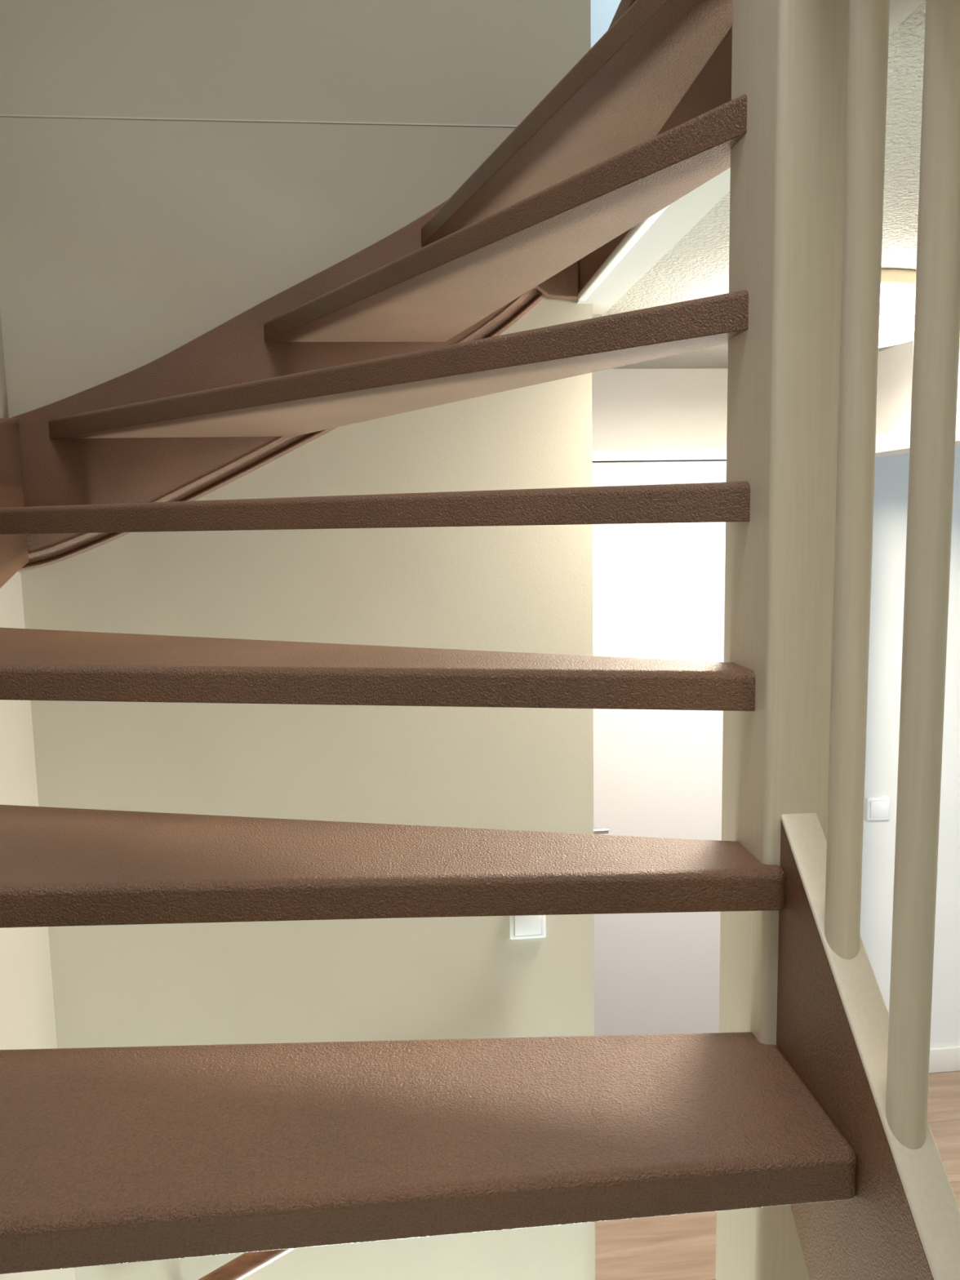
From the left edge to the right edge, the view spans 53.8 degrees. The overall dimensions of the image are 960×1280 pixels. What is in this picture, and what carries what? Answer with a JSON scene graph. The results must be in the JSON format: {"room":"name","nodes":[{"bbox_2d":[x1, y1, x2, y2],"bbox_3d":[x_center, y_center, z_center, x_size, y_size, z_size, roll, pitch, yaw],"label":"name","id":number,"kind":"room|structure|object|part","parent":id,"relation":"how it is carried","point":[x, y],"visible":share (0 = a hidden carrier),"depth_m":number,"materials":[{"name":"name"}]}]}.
{"room":"staircase","nodes":[
{"label":"staircase","id":0,"kind":"room"},
{"bbox_2d":[0,309,75,1279],"bbox_3d":[-0.781,0.809,-0.016,0.100,8.074,4.125,-2,7,-5],"label":"wall","id":1,"kind":"structure","parent":0,"point":[27,1011],"depth_m":1.90,"materials":[{"name":"paint"}]},
{"bbox_2d":[0,0,595,1279],"bbox_3d":[-0.391,0.540,2.127,1.292,8.074,0.100,-2,7,-5],"label":"wall","id":2,"kind":"structure","parent":0,"point":[124,243],"depth_m":1.99,"materials":[{"name":"beige paint"}]},
{"bbox_2d":[198,1248,296,1279],"bbox_3d":[-0.381,1.312,2.131,0.901,0.503,0.077,-2,7,-5],"label":"wall handrail","id":3,"kind":"object","parent":2,"relation":"attached to","point":[246,1264],"visible":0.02,"depth_m":2.09,"materials":[{"name":"brown wood"}]},
{"bbox_2d":[0,114,518,127],"bbox_3d":[-0.365,-1.035,1.893,1.192,0.003,0.011,-2,7,-5],"label":"trim","id":4,"kind":"structure","parent":2,"relation":"attached to","point":[1,115],"depth_m":1.88,"materials":[{"name":"white wood"}]},
{"bbox_2d":[509,915,545,939],"bbox_3d":[0.107,0.633,2.128,0.081,0.081,0.014,-2,7,-5],"label":"light switch","id":5,"kind":"object","parent":2,"relation":"attached to","point":[523,926],"visible":0.56,"depth_m":2.12,"materials":[{"name":"white plastic"}]},
{"bbox_2d":[577,206,667,301],"bbox_3d":[0.258,-0.647,1.456,0.016,0.015,1.004,-2,7,-5],"label":"trim","id":6,"kind":"structure","parent":2,"relation":"attached to","point":[638,230],"depth_m":1.63,"materials":[{"name":"white wood"}]},
{"bbox_2d":[577,0,924,314],"bbox_3d":[0.436,-0.470,-0.002,0.081,0.007,4.225,-2,7,-5],"label":"trim","id":7,"kind":"structure","parent":2,"relation":"attached to","point":[682,215],"depth_m":1.50,"materials":[{"name":"white paint"}]},
{"bbox_2d":[590,0,621,48],"bbox_3d":[1.296,-2.427,3.101,4.900,2.484,0.100,-2,7,-5],"label":"wall","id":8,"kind":"structure","parent":0,"point":[602,11],"depth_m":3.02,"materials":[{"name":"paint"}]},
{"bbox_2d":[591,368,727,462],"bbox_3d":[0.072,0.415,3.024,2.280,2.477,0.100,-2,7,-5],"label":"wall","id":9,"kind":"structure","parent":0,"point":[633,409],"depth_m":2.88,"materials":[{"name":"white paint"}]},
{"bbox_2d":[592,448,726,1035],"bbox_3d":[0.646,0.525,3.039,0.880,2.234,0.102,-2,7,-5],"label":"door","id":10,"kind":"structure","parent":9,"relation":"in","point":[659,588],"depth_m":3.02,"materials":[{"name":"white wood"}]},
{"bbox_3d":[0.344,0.628,3.003,0.115,0.190,0.064,-2,7,-5],"label":"handle","id":11,"kind":"part","parent":10,"relation":"part of","materials":[{"name":"silver metal"}]},
{"bbox_3d":[0.646,0.525,3.041,0.880,2.234,0.022,-2,7,-5],"label":"frame","id":12,"kind":"part","parent":10,"relation":"part of","materials":[{"name":"white paint"}]},
{"bbox_2d":[591,0,925,368],"bbox_3d":[1.537,-0.562,0.577,4.800,0.004,5.180,-2,7,-5],"label":"ceiling","id":13,"kind":"structure","parent":0,"point":[696,266],"depth_m":1.52,"materials":[{"name":"paint"}]},
{"bbox_2d":[878,268,915,347],"bbox_3d":[0.734,-0.667,1.959,0.398,0.094,0.398,-2,7,-5],"label":"ceiling lamp","id":14,"kind":"object","parent":13,"relation":"attached to","point":[897,298],"visible":0.15,"depth_m":1.78,"materials":[{"name":"beige"}]},
{"bbox_2d":[878,320,914,347],"bbox_3d":[0.735,-0.626,1.964,0.360,0.010,0.360,-2,7,-5],"label":"diffuser","id":15,"kind":"object","parent":14,"relation":"attached to","point":[891,332],"depth_m":1.90,"materials":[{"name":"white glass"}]},
{"bbox_2d":[595,1071,959,1279],"bbox_3d":[2.238,2.028,0.958,3.688,0.300,5.380,-2,7,-5],"label":"floor","id":16,"kind":"structure","parent":0,"point":[682,1246],"depth_m":2.69,"materials":[{"name":"brown wood"}]},
{"bbox_2d":[859,446,959,1047],"bbox_3d":[2.441,0.320,3.443,2.520,2.477,0.100,-2,7,-5],"label":"wall","id":17,"kind":"structure","parent":0,"point":[891,472],"depth_m":3.31,"materials":[{"name":"paint"}]},
{"bbox_2d":[866,796,889,820],"bbox_3d":[1.396,0.593,3.316,0.081,0.081,0.014,-2,7,-5],"label":"light switch","id":18,"kind":"object","parent":17,"relation":"attached to","point":[877,808],"visible":1,"depth_m":3.31,"materials":[{"name":"white plastic"}]},
{"bbox_2d":[928,1045,959,1073],"bbox_3d":[2.468,1.510,3.531,2.520,0.094,0.014,-2,7,-5],"label":"baseboard","id":19,"kind":"structure","parent":17,"relation":"attached to","point":[942,1059],"depth_m":3.45,"materials":[{"name":"white wood"}]},
{"bbox_2d":[875,340,959,457],"bbox_3d":[1.400,0.686,0.614,0.100,2.477,4.982,-2,7,-5],"label":"wall","id":20,"kind":"structure","parent":0,"point":[895,374],"depth_m":2.57,"materials":[{"name":"white paint"}]},
{"bbox_2d":[875,418,959,453],"bbox_3d":[1.190,0.607,2.238,0.016,2.247,1.650,-2,7,-5],"label":"trim","id":21,"kind":"structure","parent":20,"relation":"attached to","point":[900,439],"depth_m":2.55,"materials":[{"name":"white paint"}]},
{"bbox_3d":[0.657,4.755,1.184,2.953,0.100,5.480,-2,7,-5],"label":"floor","id":22,"kind":"structure","parent":0,"visible":0},
{"bbox_2d":[0,0,959,1279],"bbox_3d":[-0.192,1.431,1.118,1.259,6.544,2.145,-2,7,-5],"label":"staircase","id":23,"kind":"structure","parent":22,"relation":"on","point":[802,1122],"depth_m":0.91,"materials":[{"name":"brown paint"}]},
{"bbox_3d":[-0.408,-0.435,1.941,1.091,0.565,0.031,-2,7,-5],"label":"string moulding","id":24,"kind":"part","parent":23,"relation":"part of","materials":[{"name":"brown paint"}]},
{"bbox_3d":[0.328,1.419,1.139,0.067,6.544,0.126,-2,7,-5],"label":"newel post","id":25,"kind":"part","parent":23,"relation":"part of","materials":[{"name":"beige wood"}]}
]}

